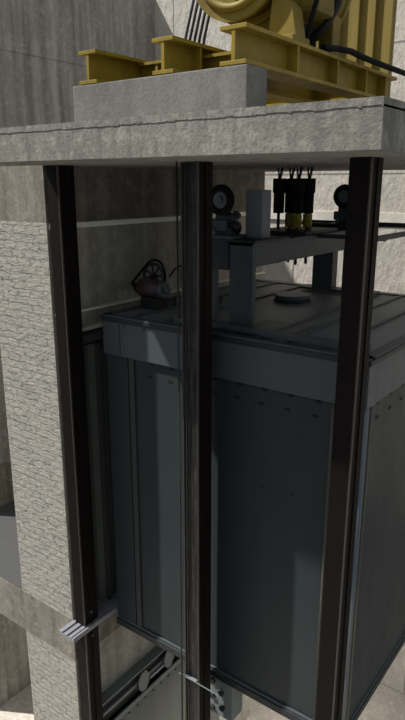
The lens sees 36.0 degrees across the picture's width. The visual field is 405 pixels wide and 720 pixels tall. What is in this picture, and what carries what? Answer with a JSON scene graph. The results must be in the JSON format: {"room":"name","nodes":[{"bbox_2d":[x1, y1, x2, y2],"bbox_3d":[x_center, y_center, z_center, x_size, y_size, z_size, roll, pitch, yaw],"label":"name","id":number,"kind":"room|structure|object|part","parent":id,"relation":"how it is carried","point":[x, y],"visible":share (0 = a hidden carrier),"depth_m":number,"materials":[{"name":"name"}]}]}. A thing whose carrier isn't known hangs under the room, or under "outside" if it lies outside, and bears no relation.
{"room":"elevator shaft","nodes":[
{"label":"elevator shaft","id":0,"kind":"room"},
{"bbox_2d":[0,349,10,463],"bbox_3d":[-1.154,-0.413,6.837,0.150,3.130,3.350,11,19,35],"label":"wall","id":1,"kind":"structure","parent":0,"point":[4,439],"depth_m":5.96,"materials":[{"name":"grey concrete"}]},
{"bbox_2d":[0,460,13,506],"bbox_3d":[-1.086,0.897,7.154,0.020,0.424,3.350,11,19,35],"label":"baseboard","id":2,"kind":"structure","parent":1,"relation":"attached to","point":[6,483],"depth_m":6.07,"materials":[{"name":"brown concrete"}]},
{"bbox_2d":[0,501,120,661],"bbox_3d":[-0.754,1.429,6.723,2.420,0.366,3.850,11,19,35],"label":"floor","id":3,"kind":"structure","parent":0,"point":[38,618],"depth_m":4.89,"materials":[{"name":"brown concrete"}]},
{"bbox_2d":[0,0,155,705],"bbox_3d":[-1.575,-0.144,7.413,0.200,8.050,3.080,11,19,35],"label":"wall","id":4,"kind":"structure","parent":0,"point":[41,41],"depth_m":6.56,"materials":[{"name":"grey concrete"}]},
{"bbox_2d":[0,211,262,719],"bbox_3d":[-0.416,1.592,5.632,0.570,5.675,2.500,11,19,35],"label":"wall","id":5,"kind":"structure","parent":0,"point":[111,257],"depth_m":4.33,"materials":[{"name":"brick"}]},
{"bbox_2d":[59,591,117,642],"bbox_3d":[-0.433,1.742,5.020,0.155,0.036,1.730,11,19,35],"label":"door sill","id":6,"kind":"structure","parent":5,"relation":"attached to","point":[73,631],"depth_m":4.46,"materials":[{"name":"metal"}]},
{"bbox_2d":[82,322,102,330],"bbox_3d":[-0.314,-0.374,4.694,0.035,0.020,1.770,11,19,35],"label":"trim","id":7,"kind":"structure","parent":5,"relation":"attached to","point":[93,326],"depth_m":4.14,"materials":[{"name":"paint"}]},
{"bbox_2d":[83,327,116,601],"bbox_3d":[-0.361,0.677,4.851,0.120,2.060,1.440,11,19,35],"label":"door","id":8,"kind":"structure","parent":5,"relation":"in","point":[95,359],"depth_m":4.39,"materials":[{"name":"black metal"}]},
{"bbox_2d":[0,165,264,222],"bbox_3d":[-0.416,-1.297,4.816,0.570,0.330,2.500,11,19,35],"label":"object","id":9,"kind":"structure","parent":5,"relation":"attached to","point":[101,193],"depth_m":4.10,"materials":[{"name":"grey concrete"}]},
{"bbox_2d":[102,646,174,719],"bbox_3d":[-0.321,2.597,5.479,0.085,0.265,1.660,11,19,35],"label":"track","id":10,"kind":"object","parent":5,"relation":"attached to","point":[125,687],"visible":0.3,"depth_m":5.12,"materials":[{"name":"metal"}]},
{"bbox_2d":[138,670,148,691],"bbox_3d":[-0.499,2.686,5.227,0.026,0.185,0.126,11,19,35],"label":"roller","id":11,"kind":"object","parent":10,"relation":"attached to","point":[143,680],"visible":1,"depth_m":5.21,"materials":[{"name":"grey metal"}]},
{"bbox_3d":[-0.397,2.687,5.382,0.015,0.025,0.180,11,19,35],"label":"slotted rail","id":12,"kind":"part","parent":10,"relation":"part of","materials":[{"name":"metal"}]},
{"bbox_2d":[108,656,218,719],"bbox_3d":[-0.315,3.576,5.764,0.045,1.765,1.640,11,19,35],"label":"door","id":13,"kind":"structure","parent":10,"relation":"hanging from","point":[161,699],"depth_m":5.50,"materials":[{"name":"grey metal"}]},
{"bbox_3d":[-0.506,2.818,5.283,0.045,0.045,1.000,11,19,35],"label":"rail","id":14,"kind":"part","parent":13,"relation":"part of","materials":[{"name":"metal"}]},
{"bbox_2d":[164,651,173,667],"bbox_3d":[-0.302,2.614,5.482,0.026,0.185,0.126,11,19,35],"label":"roller","id":15,"kind":"object","parent":10,"relation":"attached to","point":[168,657],"visible":0.66,"depth_m":5.46,"materials":[{"name":"grey metal"}]},
{"bbox_2d":[49,212,245,229],"bbox_3d":[-0.174,-1.071,4.706,0.020,0.032,2.480,11,19,35],"label":"trim","id":16,"kind":"structure","parent":5,"relation":"attached to","point":[170,218],"depth_m":4.26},
{"bbox_2d":[55,271,264,315],"bbox_3d":[-0.170,-0.547,4.850,0.030,0.012,2.480,11,19,35],"label":"trim","id":17,"kind":"structure","parent":5,"relation":"attached to","point":[262,272],"depth_m":4.33,"materials":[{"name":"paint"}]},
{"bbox_2d":[0,96,404,171],"bbox_3d":[0.560,-1.249,3.748,2.240,0.157,3.002,11,19,35],"label":"concrete slab","id":18,"kind":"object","parent":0,"point":[320,135],"depth_m":2.40,"materials":[{"name":"concrete"}]},
{"bbox_2d":[73,64,266,121],"bbox_3d":[-0.194,-1.240,3.018,1.075,0.227,0.165,11,19,35],"label":"concrete plinth","id":19,"kind":"object","parent":18,"relation":"on","point":[243,85],"depth_m":2.86,"materials":[{"name":"grey concrete"}]},
{"bbox_2d":[176,161,182,719],"bbox_3d":[-0.128,1.926,3.844,0.016,6.005,0.009,11,19,35],"label":"cable","id":20,"kind":"object","parent":18,"relation":"hanging from","point":[176,161],"visible":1,"depth_m":3.39,"materials":[{"name":"black metal"}]},
{"bbox_2d":[316,0,396,96],"bbox_3d":[0.955,-2.433,4.548,0.912,1.688,0.060,11,19,35],"label":"panel","id":21,"kind":"object","parent":18,"relation":"on","point":[368,26],"visible":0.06,"depth_m":4.39,"materials":[{"name":"yellow paint"}]},
{"bbox_3d":[0.743,-1.581,4.227,1.075,0.227,0.200,11,19,35],"label":"trim","id":22,"kind":"structure","parent":18,"relation":"on","visible":0},
{"bbox_2d":[78,22,396,105],"bbox_3d":[0.298,-1.595,3.564,1.015,0.156,1.750,11,19,35],"label":"frame","id":23,"kind":"object","parent":22,"relation":"on","point":[297,71],"visible":0.63,"depth_m":3.13,"materials":[{"name":"yellow paint"}]},
{"bbox_2d":[197,0,350,56],"bbox_3d":[0.397,-1.914,3.209,0.653,0.650,0.740,11,19,35],"label":"machine","id":24,"kind":"object","parent":23,"relation":"on","point":[288,18],"visible":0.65,"depth_m":3.05,"materials":[{"name":"yellow metal"}]},
{"bbox_2d":[184,0,194,38],"bbox_3d":[-0.041,-1.856,3.422,0.300,1.191,0.016,11,19,35],"label":"rope","id":25,"kind":"object","parent":24,"relation":"hanging from","point":[193,1],"visible":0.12,"depth_m":3.43,"materials":[{"name":"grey metal"}]},
{"bbox_2d":[189,2,198,39],"bbox_3d":[-0.016,-1.855,3.418,0.298,1.191,0.016,11,19,35],"label":"rope","id":26,"kind":"object","parent":24,"relation":"hanging from","point":[197,4],"visible":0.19,"depth_m":3.43,"materials":[{"name":"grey metal"}]},
{"bbox_2d":[193,7,201,41],"bbox_3d":[0.010,-1.854,3.414,0.295,1.191,0.016,11,19,35],"label":"rope","id":27,"kind":"object","parent":24,"relation":"hanging from","point":[200,10],"visible":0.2,"depth_m":3.44,"materials":[{"name":"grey metal"}]},
{"bbox_2d":[198,12,205,42],"bbox_3d":[0.035,-1.853,3.410,0.293,1.191,0.016,11,19,35],"label":"rope","id":28,"kind":"object","parent":24,"relation":"hanging from","point":[204,13],"visible":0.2,"depth_m":3.44,"materials":[{"name":"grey metal"}]},
{"bbox_2d":[202,15,209,43],"bbox_3d":[0.061,-1.852,3.406,0.291,1.191,0.016,11,19,35],"label":"rope","id":29,"kind":"object","parent":24,"relation":"hanging from","point":[208,17],"visible":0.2,"depth_m":3.44,"materials":[{"name":"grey metal"}]},
{"bbox_2d":[305,0,318,38],"bbox_3d":[0.536,-1.739,2.961,0.110,0.425,0.042,8,18,26],"label":"hose","id":30,"kind":"object","parent":24,"relation":"attached to","point":[315,3],"visible":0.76,"depth_m":2.98,"materials":[{"name":"black rubber"}]},
{"bbox_3d":[0.565,-1.967,3.362,0.430,0.430,0.280,11,19,35],"label":"motor","id":31,"kind":"part","parent":24,"relation":"part of","materials":[{"name":"yellow metal"}]},
{"bbox_2d":[320,44,404,75],"bbox_3d":[1.081,-1.679,3.634,0.040,0.130,1.383,14,21,41],"label":"power cable","id":32,"kind":"object","parent":23,"relation":"on","point":[326,47],"visible":0.98,"depth_m":3.39,"materials":[{"name":"black rubber"}]},
{"bbox_2d":[0,683,404,719],"bbox_3d":[0.721,4.921,4.654,8.600,0.200,7.100,11,19,35],"label":"floor","id":33,"kind":"structure","parent":0,"point":[386,703],"depth_m":7.29,"materials":[{"name":"concrete"}]},
{"bbox_2d":[46,165,102,719],"bbox_3d":[-0.830,1.752,4.460,0.107,6.004,0.131,11,19,35],"label":"rail","id":34,"kind":"object","parent":33,"relation":"on","point":[60,178],"visible":1,"depth_m":4.04,"materials":[{"name":"black metal"}]},
{"bbox_2d":[179,162,218,719],"bbox_3d":[0.018,1.928,3.838,0.300,6.004,0.153,11,19,35],"label":"rail","id":35,"kind":"object","parent":33,"relation":"on","point":[196,178],"visible":1,"depth_m":3.40,"materials":[{"name":"black metal"}]},
{"bbox_2d":[316,157,383,719],"bbox_3d":[0.679,2.058,3.377,0.101,6.004,0.131,11,19,35],"label":"rail","id":36,"kind":"object","parent":33,"relation":"on","point":[365,173],"visible":1,"depth_m":2.83,"materials":[{"name":"black metal"}]},
{"bbox_2d":[155,0,404,694],"bbox_3d":[2.472,-0.145,6.404,7.850,8.600,0.200,11,19,35],"label":"wall","id":37,"kind":"structure","parent":0,"point":[171,16],"depth_m":6.75,"materials":[{"name":"white paint"}]},
{"bbox_2d":[271,210,404,222],"bbox_3d":[2.490,-1.323,5.921,7.650,0.100,0.030,11,19,35],"label":"trim","id":38,"kind":"structure","parent":37,"relation":"attached to","point":[317,215],"depth_m":6.69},
{"bbox_3d":[-0.013,1.877,4.020,0.085,6.003,0.106,11,19,35],"label":"rail","id":39,"kind":"object","parent":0,"visible":0},
{"bbox_2d":[100,279,404,719],"bbox_3d":[0.629,0.927,4.537,1.814,2.670,1.874,11,19,35],"label":"car","id":40,"kind":"object","parent":39,"relation":"attached to","point":[273,400],"visible":0.84,"depth_m":3.70,"materials":[{"name":"black metal"}]},
{"bbox_2d":[131,259,170,309],"bbox_3d":[-0.350,-0.521,4.228,0.217,0.307,0.390,-4,16,-14],"label":"motor","id":41,"kind":"object","parent":40,"relation":"on","point":[154,293],"visible":0.99,"depth_m":4.15,"materials":[{"name":"black metal"}]},
{"bbox_3d":[-0.342,-0.480,4.173,0.175,0.116,0.116,11,19,35],"label":"motor","id":42,"kind":"part","parent":41,"relation":"part of","materials":[{"name":"paint"}]},
{"bbox_2d":[169,265,221,304],"bbox_3d":[-0.049,-0.570,4.310,0.367,0.358,0.131,-2,16,-6],"label":"door linkage","id":43,"kind":"structure","parent":40,"relation":"on","point":[175,268],"depth_m":4.30,"materials":[{"name":"black metal"}]},
{"bbox_3d":[0.629,1.866,4.802,1.780,0.050,1.840,11,19,35],"label":"floor frame","id":44,"kind":"part","parent":40,"relation":"part of","materials":[{"name":"black metal"}]},
{"bbox_2d":[174,220,404,351],"bbox_3d":[0.860,-0.555,3.911,1.300,0.521,1.705,11,19,35],"label":"frame","id":45,"kind":"object","parent":40,"relation":"on","point":[323,241],"visible":0.57,"depth_m":3.51,"materials":[{"name":"grey metal"}]},
{"bbox_2d":[212,184,246,238],"bbox_3d":[0.130,-0.822,3.447,0.215,0.289,0.147,11,19,35],"label":"guide","id":46,"kind":"object","parent":45,"relation":"on","point":[224,226],"visible":0.88,"depth_m":3.41,"materials":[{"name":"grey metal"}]},
{"bbox_3d":[0.126,-0.694,3.491,0.200,0.018,0.140,11,19,35],"label":"plate","id":47,"kind":"part","parent":46,"relation":"part of","materials":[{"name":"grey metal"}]},
{"bbox_3d":[0.213,-0.699,3.571,0.445,0.015,0.370,11,19,35],"label":"plate","id":48,"kind":"part","parent":45,"relation":"part of","materials":[{"name":"black metal"}]},
{"bbox_2d":[245,190,270,237],"bbox_3d":[0.310,-0.814,3.474,0.109,0.259,0.094,11,19,35],"label":"control box","id":49,"kind":"object","parent":45,"relation":"on","point":[258,202],"visible":1,"depth_m":3.44,"materials":[{"name":"grey metal"}]},
{"bbox_3d":[0.283,-0.807,3.439,0.101,0.235,0.004,11,19,35],"label":"lid","id":50,"kind":"part","parent":49,"relation":"part of","materials":[{"name":"grey metal"}]},
{"bbox_3d":[0.364,-0.163,3.417,1.200,0.034,0.180,11,19,35],"label":"rail","id":51,"kind":"part","parent":45,"relation":"part of","materials":[{"name":"grey metal"}]},
{"bbox_2d":[273,167,285,228],"bbox_3d":[0.460,-1.050,4.048,0.086,0.382,0.159,11,19,35],"label":"socket","id":52,"kind":"object","parent":45,"relation":"attached to","point":[279,184],"visible":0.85,"depth_m":4.02,"materials":[{"name":"black metal"}]},
{"bbox_3d":[0.504,-0.822,4.173,0.035,0.345,0.040,11,19,35],"label":"rod","id":53,"kind":"part","parent":52,"relation":"part of","materials":[{"name":"black metal"}]},
{"bbox_2d":[285,167,294,261],"bbox_3d":[0.586,-0.968,4.185,0.086,0.620,0.086,11,19,35],"label":"socket","id":54,"kind":"object","parent":45,"relation":"attached to","point":[288,194],"visible":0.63,"depth_m":4.13,"materials":[{"name":"black metal"}]},
{"bbox_2d":[292,167,305,264],"bbox_3d":[0.616,-0.932,4.055,0.086,0.620,0.086,11,19,35],"label":"socket","id":55,"kind":"object","parent":45,"relation":"attached to","point":[298,184],"visible":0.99,"depth_m":4.00,"materials":[{"name":"black metal"}]},
{"bbox_3d":[0.615,-0.854,4.110,0.380,0.020,0.450,11,19,35],"label":"hitch plate","id":56,"kind":"part","parent":45,"relation":"part of","materials":[{"name":"black metal"}]},
{"bbox_2d":[302,167,315,263],"bbox_3d":[0.692,-0.947,4.109,0.086,0.620,0.086,11,19,35],"label":"socket","id":57,"kind":"object","parent":45,"relation":"attached to","point":[310,183],"visible":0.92,"depth_m":4.05,"materials":[{"name":"black metal"}]},
{"bbox_3d":[1.010,-0.995,4.620,0.420,0.015,0.210,11,19,35],"label":"plate","id":58,"kind":"part","parent":45,"relation":"part of","materials":[{"name":"black metal"}]},
{"bbox_2d":[332,184,347,223],"bbox_3d":[1.041,-1.115,4.487,0.215,0.289,0.147,11,19,35],"label":"guide","id":59,"kind":"object","parent":45,"relation":"on","point":[340,195],"visible":0.43,"depth_m":4.46,"materials":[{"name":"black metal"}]},
{"bbox_3d":[1.044,-0.539,4.780,0.600,0.019,0.140,11,19,35],"label":"rail","id":60,"kind":"part","parent":45,"relation":"part of","materials":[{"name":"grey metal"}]},
{"bbox_2d":[273,291,311,303],"bbox_3d":[0.643,-0.448,4.456,0.270,0.048,0.270,11,19,35],"label":"roof vent","id":61,"kind":"object","parent":40,"relation":"on","point":[286,297],"visible":1,"depth_m":4.38,"materials":[{"name":"grey metal"}]},
{"bbox_3d":[0.792,1.194,3.327,0.053,1.994,0.054,11,19,35],"label":"corner moulding","id":62,"kind":"part","parent":40,"relation":"part of","materials":[{"name":"grey metal"}]}
]}

